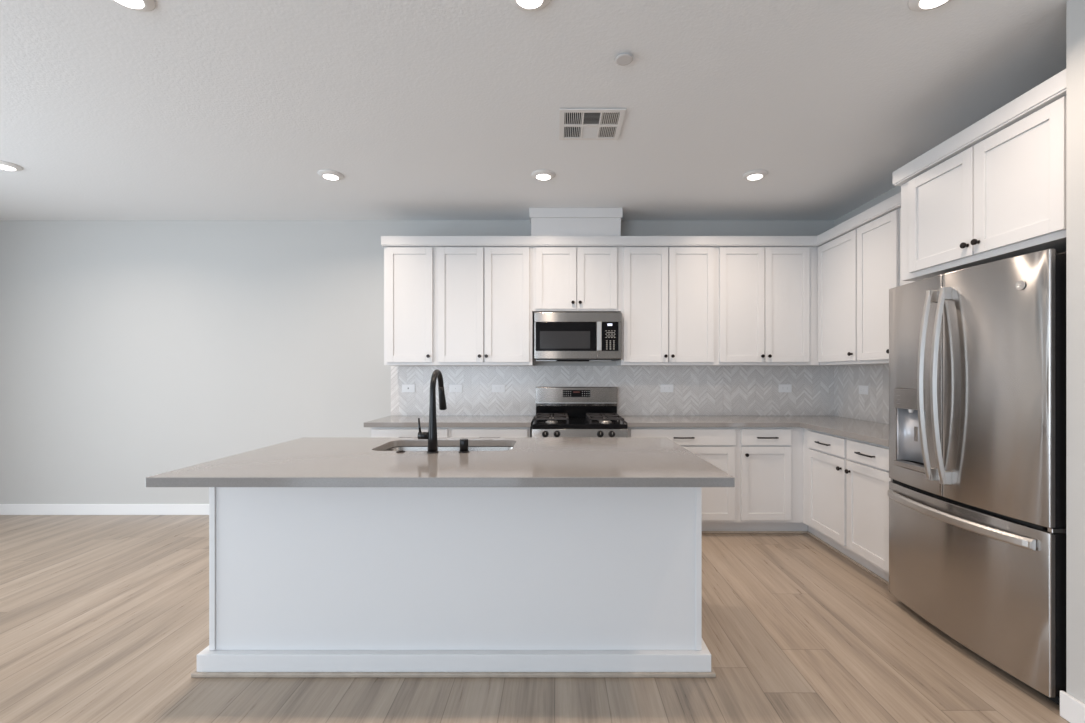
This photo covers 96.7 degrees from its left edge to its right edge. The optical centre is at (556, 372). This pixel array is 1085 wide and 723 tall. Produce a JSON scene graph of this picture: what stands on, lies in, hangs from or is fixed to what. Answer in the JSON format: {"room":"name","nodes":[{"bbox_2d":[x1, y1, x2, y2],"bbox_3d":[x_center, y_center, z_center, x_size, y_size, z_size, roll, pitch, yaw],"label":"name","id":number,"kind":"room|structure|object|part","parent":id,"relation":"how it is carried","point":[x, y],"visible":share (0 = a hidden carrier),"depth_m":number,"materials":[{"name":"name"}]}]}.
{"room":"kitchen","nodes":[
{"label":"kitchen","id":0,"kind":"room"},
{"bbox_2d":[0,221,833,503],"bbox_3d":[-1.397,-0.051,4.570,8.266,2.743,0.150,0,0,0],"label":"wall","id":1,"kind":"structure","parent":0,"point":[131,352],"depth_m":4.50,"materials":[{"name":"grey paint"}]},
{"bbox_2d":[0,504,208,514],"bbox_3d":[-3.433,1.271,4.488,3.895,0.100,0.014,0,0,0],"label":"baseboard","id":2,"kind":"structure","parent":1,"relation":"attached to","point":[5,509],"depth_m":4.48,"materials":[{"name":"white paint"}]},
{"bbox_2d":[384,247,438,365],"bbox_3d":[-1.275,-0.579,4.306,0.440,1.024,0.379,0,0,0],"label":"upper cabinet","id":3,"kind":"object","parent":1,"relation":"attached to","point":[409,272],"visible":0.98,"depth_m":4.15,"materials":[{"name":"white paint"}]},
{"bbox_2d":[381,192,900,246],"bbox_3d":[0.404,-1.132,3.660,3.934,0.082,1.388,0,0,4],"label":"crown molding","id":4,"kind":"structure","parent":3,"relation":"attached to","point":[893,203],"depth_m":4.12,"materials":[{"name":"white paint"}]},
{"bbox_2d":[529,208,622,235],"bbox_3d":[0.164,-1.298,4.320,0.801,0.247,0.350,0,0,0],"label":"chase","id":5,"kind":"object","parent":4,"relation":"on","point":[544,221],"visible":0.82,"depth_m":4.16,"materials":[{"name":"white paint"}]},
{"bbox_3d":[0.164,-1.298,4.327,0.774,0.247,0.335,0,0,0],"label":"panel","id":6,"kind":"part","parent":5,"relation":"part of","materials":[{"name":"white paint"}]},
{"bbox_3d":[0.164,-1.380,4.320,0.801,0.082,0.350,0,0,0],"label":"crown","id":7,"kind":"part","parent":5,"relation":"part of","materials":[{"name":"white paint"}]},
{"bbox_2d":[435,247,533,365],"bbox_3d":[-0.634,-0.579,4.306,0.842,1.024,0.379,0,0,0],"label":"upper cabinet","id":8,"kind":"object","parent":1,"relation":"attached to","point":[484,316],"visible":0.99,"depth_m":4.15,"materials":[{"name":"white paint"}]},
{"bbox_3d":[-0.828,-0.587,4.155,0.388,0.988,0.020,0,0,0],"label":"door","id":9,"kind":"part","parent":8,"relation":"part of","materials":[{"name":"white paint"}]},
{"bbox_3d":[-0.430,-0.587,4.155,0.384,0.988,0.020,0,0,0],"label":"door","id":10,"kind":"part","parent":8,"relation":"part of","materials":[{"name":"white paint"}]},
{"bbox_2d":[532,247,620,313],"bbox_3d":[0.170,-0.813,4.306,0.766,0.556,0.379,0,0,0],"label":"upper cabinet","id":11,"kind":"object","parent":1,"relation":"attached to","point":[564,279],"visible":0.97,"depth_m":4.15,"materials":[{"name":"white paint"}]},
{"bbox_3d":[-0.009,-0.817,4.155,0.350,0.529,0.020,0,0,0],"label":"door","id":12,"kind":"part","parent":11,"relation":"part of","materials":[{"name":"white paint"}]},
{"bbox_2d":[534,312,621,361],"bbox_3d":[0.178,-0.307,4.268,0.742,0.414,0.445,0,0,0],"label":"microwave","id":13,"kind":"object","parent":11,"relation":"attached to","point":[558,336],"visible":1,"depth_m":4.08,"materials":[{"name":"silver metal"}]},
{"bbox_3d":[0.074,-0.278,4.100,0.534,0.311,0.026,0,0,0],"label":"door","id":14,"kind":"part","parent":13,"relation":"part of","materials":[{"name":"black glass"}]},
{"bbox_3d":[0.076,-0.309,4.086,0.515,0.245,0.002,0,0,0],"label":"door glass","id":15,"kind":"part","parent":13,"relation":"part of","materials":[{"name":"black glass"}]},
{"bbox_3d":[0.178,-0.116,4.288,0.730,0.011,0.384,0,0,0],"label":"underside plate","id":16,"kind":"part","parent":13,"relation":"part of","materials":[{"name":"black"}]},
{"bbox_3d":[0.356,-0.309,4.065,0.038,0.245,0.040,0,0,0],"label":"handle","id":17,"kind":"part","parent":13,"relation":"part of","materials":[{"name":"silver metal"}]},
{"bbox_3d":[0.446,-0.278,4.100,0.206,0.311,0.026,0,0,0],"label":"control panel","id":18,"kind":"part","parent":13,"relation":"part of","materials":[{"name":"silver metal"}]},
{"bbox_3d":[0.346,-0.817,4.155,0.341,0.529,0.020,0,0,0],"label":"door","id":19,"kind":"part","parent":11,"relation":"part of","materials":[{"name":"white paint"}]},
{"bbox_2d":[391,366,833,415],"bbox_3d":[0.519,0.165,4.491,4.134,0.463,0.008,0,0,0],"label":"tile backsplash","id":20,"kind":"structure","parent":1,"relation":"attached to","point":[698,390],"depth_m":4.49,"materials":[{"name":"tile"}]},
{"bbox_2d":[402,384,414,391],"bbox_3d":[-1.381,0.142,4.482,0.120,0.074,0.009,0,0,0],"label":"wall outlet","id":21,"kind":"object","parent":20,"relation":"attached to","point":[405,387],"visible":1,"depth_m":4.48,"materials":[{"name":"white plastic"}]},
{"bbox_2d":[449,384,461,391],"bbox_3d":[-0.942,0.142,4.482,0.120,0.074,0.009,0,0,0],"label":"wall outlet","id":22,"kind":"object","parent":20,"relation":"attached to","point":[452,387],"visible":1,"depth_m":4.48,"materials":[{"name":"white plastic"}]},
{"bbox_2d":[492,384,504,391],"bbox_3d":[-0.544,0.142,4.482,0.120,0.074,0.009,0,0,0],"label":"wall outlet","id":23,"kind":"object","parent":20,"relation":"attached to","point":[495,387],"visible":1,"depth_m":4.48,"materials":[{"name":"white plastic"}]},
{"bbox_2d":[661,384,673,391],"bbox_3d":[1.024,0.142,4.482,0.120,0.074,0.009,0,0,0],"label":"wall outlet","id":24,"kind":"object","parent":20,"relation":"attached to","point":[664,387],"visible":1,"depth_m":4.48,"materials":[{"name":"white plastic"}]},
{"bbox_2d":[779,384,791,391],"bbox_3d":[2.122,0.142,4.482,0.120,0.074,0.009,0,0,0],"label":"wall outlet","id":25,"kind":"object","parent":20,"relation":"attached to","point":[782,387],"visible":1,"depth_m":4.48,"materials":[{"name":"white plastic"}]},
{"bbox_2d":[616,247,717,365],"bbox_3d":[0.973,-0.579,4.306,0.839,1.024,0.379,0,0,0],"label":"upper cabinet","id":26,"kind":"object","parent":1,"relation":"attached to","point":[669,295],"visible":0.99,"depth_m":4.15,"materials":[{"name":"white paint"}]},
{"bbox_3d":[0.765,-0.587,4.155,0.383,0.988,0.020,0,0,0],"label":"door","id":27,"kind":"part","parent":26,"relation":"part of","materials":[{"name":"white paint"}]},
{"bbox_3d":[1.159,-0.587,4.155,0.385,0.988,0.020,0,0,0],"label":"door","id":28,"kind":"part","parent":26,"relation":"part of","materials":[{"name":"white paint"}]},
{"bbox_2d":[713,247,845,365],"bbox_3d":[1.988,-0.579,4.306,1.193,1.024,0.379,0,0,0],"label":"upper cabinet","id":29,"kind":"object","parent":1,"relation":"attached to","point":[768,296],"visible":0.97,"depth_m":4.15,"materials":[{"name":"white paint"}]},
{"bbox_3d":[1.593,-0.587,4.155,0.386,0.988,0.020,0,0,0],"label":"door","id":30,"kind":"part","parent":29,"relation":"part of","materials":[{"name":"white paint"}]},
{"bbox_3d":[1.983,-0.587,4.155,0.380,0.988,0.020,0,0,0],"label":"door","id":31,"kind":"part","parent":29,"relation":"part of","materials":[{"name":"white paint"}]},
{"bbox_2d":[0,0,1067,220],"bbox_3d":[-1.397,-1.472,0.247,8.266,0.100,8.795,0,0,0],"label":"ceiling","id":32,"kind":"structure","parent":0,"point":[177,110],"depth_m":2.48,"materials":[{"name":"white paint"}]},
{"bbox_2d":[0,160,22,170],"bbox_3d":[-3.770,-1.411,3.290,0.172,0.022,0.172,0,0,0],"label":"recessed light","id":33,"kind":"object","parent":32,"relation":"in","point":[4,165],"visible":1,"depth_m":3.28,"materials":[{"name":"white"}]},
{"bbox_2d":[112,0,155,11],"bbox_3d":[-1.613,-1.411,1.805,0.172,0.022,0.172,0,0,0],"label":"recessed light","id":34,"kind":"object","parent":32,"relation":"in","point":[138,5],"visible":1,"depth_m":1.84,"materials":[{"name":"white"}]},
{"bbox_2d":[317,170,343,179],"bbox_3d":[-1.620,-1.411,3.453,0.172,0.022,0.172,0,0,0],"label":"recessed light","id":35,"kind":"object","parent":32,"relation":"in","point":[327,174],"visible":1,"depth_m":3.42,"materials":[{"name":"white"}]},
{"bbox_2d":[509,0,550,11],"bbox_3d":[-0.103,-1.411,1.805,0.172,0.022,0.172,0,0,0],"label":"recessed light","id":36,"kind":"object","parent":32,"relation":"in","point":[525,5],"visible":1,"depth_m":1.84,"materials":[{"name":"white"}]},
{"bbox_2d":[531,170,554,179],"bbox_3d":[-0.097,-1.411,3.453,0.172,0.022,0.172,0,0,0],"label":"recessed light","id":37,"kind":"object","parent":32,"relation":"in","point":[538,174],"visible":1,"depth_m":3.42,"materials":[{"name":"white"}]},
{"bbox_2d":[559,108,625,139],"bbox_3d":[0.193,-1.417,2.755,0.358,0.010,0.340,0,0,0],"label":"ceiling vent","id":38,"kind":"object","parent":32,"relation":"in","point":[574,123],"visible":1,"depth_m":2.74,"materials":[{"name":"white metal"}]},
{"bbox_2d":[615,53,632,65],"bbox_3d":[0.302,-1.414,2.169,0.080,0.015,0.080,0,0,0],"label":"smoke detector","id":39,"kind":"object","parent":32,"relation":"attached to","point":[623,59],"visible":1,"depth_m":2.16,"materials":[{"name":"white plastic"}]},
{"bbox_2d":[742,170,767,179],"bbox_3d":[1.418,-1.411,3.453,0.172,0.022,0.172,0,0,0],"label":"recessed light","id":40,"kind":"object","parent":32,"relation":"in","point":[754,174],"visible":1,"depth_m":3.42,"materials":[{"name":"white"}]},
{"bbox_2d":[908,0,950,11],"bbox_3d":[1.420,-1.411,1.805,0.172,0.022,0.172,0,0,0],"label":"recessed light","id":41,"kind":"object","parent":32,"relation":"in","point":[914,5],"visible":1,"depth_m":1.84,"materials":[{"name":"white"}]},
{"bbox_2d":[0,515,1069,722],"bbox_3d":[-1.397,1.371,0.247,8.266,0.100,8.795,0,0,0],"label":"floor","id":42,"kind":"structure","parent":0,"point":[104,618],"depth_m":2.22,"materials":[{"name":"brown wood"}]},
{"bbox_2d":[371,427,450,436],"bbox_3d":[-1.180,0.878,4.164,0.640,0.886,0.657,0,0,0],"label":"base cabinet","id":43,"kind":"object","parent":42,"relation":"on","point":[375,431],"visible":0.02,"depth_m":3.87,"materials":[{"name":"white paint"}]},
{"bbox_2d":[364,416,534,426],"bbox_3d":[-0.878,0.415,4.171,1.340,0.038,0.630,0,0,0],"label":"countertop","id":44,"kind":"structure","parent":43,"relation":"on","point":[389,421],"depth_m":3.94,"materials":[{"name":"stone"}]},
{"bbox_2d":[191,446,715,677],"bbox_3d":[-0.450,0.878,2.509,2.277,0.886,0.843,0,0,0],"label":"kitchen island","id":45,"kind":"object","parent":42,"relation":"on","point":[305,582],"visible":0.87,"depth_m":2.14,"materials":[{"name":"white paint"}]},
{"bbox_3d":[-1.526,0.832,2.136,0.025,0.791,0.008,0,0,0],"label":"corner trim","id":46,"kind":"part","parent":45,"relation":"part of","materials":[{"name":"white paint"}]},
{"bbox_2d":[146,437,734,486],"bbox_3d":[-0.444,0.415,2.397,2.237,0.038,1.135,0,0,0],"label":"island countertop","id":47,"kind":"structure","parent":45,"relation":"on","point":[305,461],"depth_m":2.09,"materials":[{"name":"stone"}]},
{"bbox_2d":[418,369,446,452],"bbox_3d":[-0.642,0.189,2.495,0.102,0.415,0.247,0,0,0],"label":"kitchen faucet","id":48,"kind":"object","parent":47,"relation":"on","point":[431,435],"visible":1,"depth_m":2.39,"materials":[{"name":"black metal"}]},
{"bbox_3d":[-0.684,0.263,2.400,0.018,0.078,0.012,0,0,0],"label":"lever","id":49,"kind":"part","parent":48,"relation":"part of","materials":[{"name":"black metal"}]},
{"bbox_3d":[-0.619,0.185,2.482,0.050,0.408,0.213,0,0,0],"label":"spout","id":50,"kind":"part","parent":48,"relation":"part of","materials":[{"name":"black metal"}]},
{"bbox_2d":[384,446,512,450],"bbox_3d":[-0.600,0.546,2.655,0.754,0.220,0.429,0,0,0],"label":"sink","id":51,"kind":"object","parent":47,"relation":"in","point":[405,448],"visible":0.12,"depth_m":2.86,"materials":[{"name":"silver metal"}]},
{"bbox_2d":[459,438,468,452],"bbox_3d":[-0.465,0.363,2.410,0.053,0.066,0.053,0,0,0],"label":"air gap cap","id":52,"kind":"object","parent":47,"relation":"on","point":[463,442],"visible":1,"depth_m":2.39,"materials":[{"name":"black metal"}]},
{"bbox_3d":[-0.450,1.312,2.509,2.277,0.019,0.843,0,0,0],"label":"shoe molding","id":53,"kind":"part","parent":45,"relation":"part of","materials":[{"name":"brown wood"}]},
{"bbox_3d":[-0.450,1.274,2.516,2.247,0.090,0.828,0,0,0],"label":"baseboard","id":54,"kind":"part","parent":45,"relation":"part of","materials":[{"name":"white paint"}]},
{"bbox_3d":[0.627,0.832,2.136,0.025,0.791,0.008,0,0,0],"label":"corner trim","id":55,"kind":"part","parent":45,"relation":"part of","materials":[{"name":"white paint"}]},
{"bbox_2d":[451,426,531,436],"bbox_3d":[-0.538,0.878,4.164,0.644,0.886,0.657,0,0,0],"label":"base cabinet","id":56,"kind":"object","parent":42,"relation":"on","point":[455,431],"visible":0.04,"depth_m":3.87,"materials":[{"name":"white paint"}]},
{"bbox_3d":[-0.538,0.517,3.882,0.604,0.128,0.020,0,0,0],"label":"drawer","id":57,"kind":"part","parent":56,"relation":"part of","materials":[{"name":"white paint"}]},
{"bbox_2d":[532,387,627,436],"bbox_3d":[0.178,0.724,4.102,0.754,1.194,0.748,0,0,0],"label":"gas range","id":58,"kind":"object","parent":42,"relation":"on","point":[560,411],"visible":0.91,"depth_m":4.39,"materials":[{"name":"silver metal"}]},
{"bbox_3d":[-0.092,0.479,3.770,0.054,0.054,0.034,0,0,0],"label":"knob","id":59,"kind":"part","parent":58,"relation":"part of","materials":[{"name":"black plastic"}]},
{"bbox_3d":[-0.044,0.396,3.983,0.104,0.019,0.104,0,0,0],"label":"burner","id":60,"kind":"part","parent":58,"relation":"part of","materials":[{"name":"silver metal"}]},
{"bbox_3d":[0.000,0.479,3.770,0.054,0.054,0.034,0,0,0],"label":"knob","id":61,"kind":"part","parent":58,"relation":"part of","materials":[{"name":"black plastic"}]},
{"bbox_3d":[0.178,0.187,4.394,0.250,0.064,0.003,0,0,0],"label":"clock panel","id":62,"kind":"part","parent":58,"relation":"part of","materials":[{"name":"black"}]},
{"bbox_2d":[532,417,626,428],"bbox_3d":[0.178,0.422,4.126,0.754,0.038,0.668,0,0,0],"label":"cooktop","id":63,"kind":"object","parent":58,"relation":"in","point":[573,422],"depth_m":3.79,"materials":[{"name":"black metal"}]},
{"bbox_3d":[0.178,0.481,3.806,0.754,0.080,0.048,0,0,0],"label":"control panel","id":64,"kind":"part","parent":58,"relation":"part of","materials":[{"name":"silver metal"}]},
{"bbox_3d":[0.340,0.479,3.770,0.054,0.054,0.034,0,0,0],"label":"knob","id":65,"kind":"part","parent":58,"relation":"part of","materials":[{"name":"black plastic"}]},
{"bbox_3d":[0.400,0.396,3.983,0.104,0.019,0.104,0,0,0],"label":"burner","id":66,"kind":"part","parent":58,"relation":"part of","materials":[{"name":"silver metal"}]},
{"bbox_3d":[0.431,0.479,3.770,0.054,0.054,0.034,0,0,0],"label":"knob","id":67,"kind":"part","parent":58,"relation":"part of","materials":[{"name":"black plastic"}]},
{"bbox_2d":[627,427,737,532],"bbox_3d":[1.014,0.878,4.164,0.887,0.886,0.657,0,0,0],"label":"base cabinet","id":68,"kind":"object","parent":42,"relation":"on","point":[718,446],"visible":0.33,"depth_m":3.87,"materials":[{"name":"white paint"}]},
{"bbox_3d":[1.014,0.517,3.882,0.845,0.128,0.020,0,0,0],"label":"drawer","id":69,"kind":"part","parent":68,"relation":"part of","materials":[{"name":"white paint"}]},
{"bbox_3d":[1.014,0.518,3.853,0.166,0.012,0.036,0,0,0],"label":"handle","id":70,"kind":"part","parent":68,"relation":"part of","materials":[{"name":"black metal"}]},
{"bbox_3d":[1.222,0.889,3.882,0.417,0.590,0.020,0,0,0],"label":"door","id":71,"kind":"part","parent":68,"relation":"part of","materials":[{"name":"white paint"}]},
{"bbox_3d":[1.014,1.312,3.971,0.887,0.018,0.012,0,0,0],"label":"shoe molding","id":72,"kind":"part","parent":68,"relation":"part of","materials":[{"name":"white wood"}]},
{"bbox_2d":[734,427,813,535],"bbox_3d":[2.019,0.878,4.164,1.123,0.886,0.657,0,0,0],"label":"base cabinet","id":73,"kind":"object","parent":42,"relation":"on","point":[770,459],"visible":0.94,"depth_m":3.88,"materials":[{"name":"white paint"}]},
{"bbox_2d":[621,416,888,446],"bbox_3d":[1.570,0.415,3.654,2.014,0.038,1.664,0,0,0],"label":"countertop","id":74,"kind":"structure","parent":73,"relation":"on","point":[862,430],"depth_m":3.86,"materials":[{"name":"stone"}]},
{"bbox_3d":[1.684,0.517,3.882,0.400,0.128,0.020,0,0,0],"label":"drawer","id":75,"kind":"part","parent":73,"relation":"part of","materials":[{"name":"white paint"}]},
{"bbox_3d":[1.684,0.889,3.882,0.400,0.590,0.020,0,0,0],"label":"door","id":76,"kind":"part","parent":73,"relation":"part of","materials":[{"name":"white paint"}]},
{"bbox_3d":[1.684,0.518,3.853,0.166,0.012,0.036,0,0,0],"label":"handle","id":77,"kind":"part","parent":73,"relation":"part of","materials":[{"name":"black metal"}]},
{"bbox_3d":[1.764,1.312,3.971,0.611,0.018,0.012,0,0,0],"label":"shoe molding","id":78,"kind":"part","parent":73,"relation":"part of","materials":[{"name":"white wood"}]},
{"bbox_2d":[803,428,860,565],"bbox_3d":[2.256,0.878,3.590,0.653,0.886,0.600,0,0,0],"label":"base cabinet","id":79,"kind":"object","parent":42,"relation":"on","point":[824,454],"visible":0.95,"depth_m":3.54,"materials":[{"name":"white paint"}]},
{"bbox_3d":[1.947,0.518,3.543,0.036,0.012,0.166,0,0,0],"label":"handle","id":80,"kind":"part","parent":79,"relation":"part of","materials":[{"name":"black metal"}]},
{"bbox_3d":[1.976,0.517,3.543,0.020,0.128,0.485,0,0,0],"label":"drawer","id":81,"kind":"part","parent":79,"relation":"part of","materials":[{"name":"white paint"}]},
{"bbox_3d":[1.976,0.889,3.543,0.020,0.590,0.485,0,0,0],"label":"door","id":82,"kind":"part","parent":79,"relation":"part of","materials":[{"name":"white paint"}]},
{"bbox_3d":[2.065,1.312,3.590,0.012,0.018,0.600,0,0,0],"label":"shoe molding","id":83,"kind":"part","parent":79,"relation":"part of","materials":[{"name":"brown wood"}]},
{"bbox_2d":[845,438,892,584],"bbox_3d":[2.256,0.878,3.056,0.653,0.886,0.466,0,0,0],"label":"base cabinet","id":84,"kind":"object","parent":42,"relation":"on","point":[867,464],"visible":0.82,"depth_m":3.06,"materials":[{"name":"white paint"}]},
{"bbox_3d":[1.947,0.518,3.057,0.036,0.012,0.166,0,0,0],"label":"handle","id":85,"kind":"part","parent":84,"relation":"part of","materials":[{"name":"black metal"}]},
{"bbox_3d":[1.976,0.517,3.057,0.020,0.128,0.436,0,0,0],"label":"drawer","id":86,"kind":"part","parent":84,"relation":"part of","materials":[{"name":"white paint"}]},
{"bbox_3d":[2.065,1.312,3.056,0.012,0.018,0.466,0,0,0],"label":"shoe molding","id":87,"kind":"part","parent":84,"relation":"part of","materials":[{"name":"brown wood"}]},
{"bbox_2d":[888,249,1065,705],"bbox_3d":[2.184,0.417,2.345,0.752,1.808,0.918,0,0,0],"label":"refrigerator","id":88,"kind":"object","parent":42,"relation":"on","point":[977,490],"visible":0.98,"depth_m":2.13,"materials":[{"name":"silver metal"}]},
{"bbox_3d":[1.934,0.141,2.610,0.057,0.109,0.241,0,0,0],"label":"dispenser panel","id":89,"kind":"part","parent":88,"relation":"part of","materials":[{"name":"silver metal"}]},
{"bbox_3d":[1.923,0.061,2.590,0.054,1.096,0.428,0,0,0],"label":"door","id":90,"kind":"part","parent":88,"relation":"part of","materials":[{"name":"silver metal"}]},
{"bbox_3d":[1.853,0.061,2.414,0.090,0.950,0.028,0,0,0],"label":"handle","id":91,"kind":"part","parent":88,"relation":"part of","materials":[{"name":"silver metal"}]},
{"bbox_3d":[1.852,0.061,2.327,0.090,0.950,0.028,0,0,0],"label":"handle","id":92,"kind":"part","parent":88,"relation":"part of","materials":[{"name":"silver metal"}]},
{"bbox_3d":[1.923,0.951,2.346,0.054,0.644,0.916,0,0,0],"label":"freezer drawer","id":93,"kind":"part","parent":88,"relation":"part of","materials":[{"name":"silver metal"}]},
{"bbox_3d":[1.923,0.061,2.130,0.054,1.096,0.484,0,0,0],"label":"door","id":94,"kind":"part","parent":88,"relation":"part of","materials":[{"name":"silver metal"}]},
{"bbox_3d":[1.941,0.951,1.887,0.017,0.636,0.002,0,0,0],"label":"edge trim","id":95,"kind":"part","parent":88,"relation":"part of","materials":[{"name":"silver metal"}]},
{"bbox_3d":[1.941,0.060,1.887,0.017,1.089,0.002,0,0,0],"label":"edge trim","id":96,"kind":"part","parent":88,"relation":"part of","materials":[{"name":"silver metal"}]},
{"bbox_2d":[834,186,900,423],"bbox_3d":[2.661,-0.051,3.171,0.150,2.743,2.648,0,0,0],"label":"wall","id":97,"kind":"structure","parent":0,"point":[897,189],"depth_m":4.00,"materials":[{"name":"grey paint"}]},
{"bbox_2d":[818,229,883,364],"bbox_3d":[2.400,-0.579,3.890,0.368,1.024,0.545,0,0,0],"label":"upper cabinet","id":98,"kind":"object","parent":97,"relation":"attached to","point":[837,258],"visible":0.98,"depth_m":3.86,"materials":[{"name":"white paint"}]},
{"bbox_3d":[2.255,-0.587,3.889,0.020,0.988,0.525,0,0,0],"label":"door","id":99,"kind":"part","parent":98,"relation":"part of","materials":[{"name":"white paint"}]},
{"bbox_2d":[834,364,888,423],"bbox_3d":[2.582,0.165,3.665,0.008,0.463,1.660,0,0,0],"label":"tile backsplash","id":100,"kind":"structure","parent":97,"relation":"attached to","point":[874,406],"depth_m":4.07,"materials":[{"name":"tile"}]},
{"bbox_2d":[859,385,867,394],"bbox_3d":[2.573,0.142,4.050,0.009,0.074,0.120,0,0,0],"label":"wall outlet","id":101,"kind":"object","parent":100,"relation":"attached to","point":[862,389],"visible":1,"depth_m":4.04,"materials":[{"name":"white plastic"}]},
{"bbox_2d":[857,208,914,363],"bbox_3d":[2.400,-0.579,3.223,0.368,1.024,0.788,0,0,0],"label":"upper cabinet","id":102,"kind":"object","parent":97,"relation":"attached to","point":[879,240],"visible":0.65,"depth_m":3.41,"materials":[{"name":"white paint"}]},
{"bbox_2d":[901,96,1065,280],"bbox_3d":[2.268,-0.812,2.326,0.633,0.557,0.953,0,0,0],"label":"upper cabinet","id":103,"kind":"object","parent":97,"relation":"attached to","point":[1003,196],"visible":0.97,"depth_m":2.21,"materials":[{"name":"white paint"}]},
{"bbox_3d":[1.990,-0.823,2.509,0.020,0.517,0.419,0,0,0],"label":"door","id":104,"kind":"part","parent":103,"relation":"part of","materials":[{"name":"white paint"}]},
{"bbox_3d":[1.965,-0.615,2.324,0.028,0.029,0.029,0,0,0],"label":"knob","id":105,"kind":"part","parent":103,"relation":"part of","materials":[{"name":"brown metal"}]},
{"bbox_3d":[1.965,-0.615,2.263,0.028,0.029,0.029,0,0,0],"label":"knob","id":106,"kind":"part","parent":103,"relation":"part of","materials":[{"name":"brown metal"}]},
{"bbox_2d":[892,69,1065,185],"bbox_3d":[2.268,-1.132,2.335,0.616,0.082,0.964,0,0,0],"label":"crown molding","id":107,"kind":"structure","parent":103,"relation":"on","point":[1052,89],"depth_m":2.20,"materials":[{"name":"white paint"}]},
{"bbox_3d":[1.990,-0.823,2.087,0.020,0.517,0.408,0,0,0],"label":"door","id":108,"kind":"part","parent":103,"relation":"part of","materials":[{"name":"white paint"}]},
{"bbox_2d":[1066,0,1084,703],"bbox_3d":[2.344,-0.051,-1.077,0.784,2.743,5.847,0,0,0],"label":"wall","id":109,"kind":"structure","parent":0,"point":[1075,9],"depth_m":1.81,"materials":[{"name":"grey paint"}]},
{"bbox_2d":[1060,690,1084,722],"bbox_3d":[1.944,1.272,-1.071,0.015,0.098,5.859,0,0,0],"label":"baseboard","id":110,"kind":"structure","parent":109,"relation":"attached to","point":[1072,709],"depth_m":1.81,"materials":[{"name":"white paint"}]}
]}

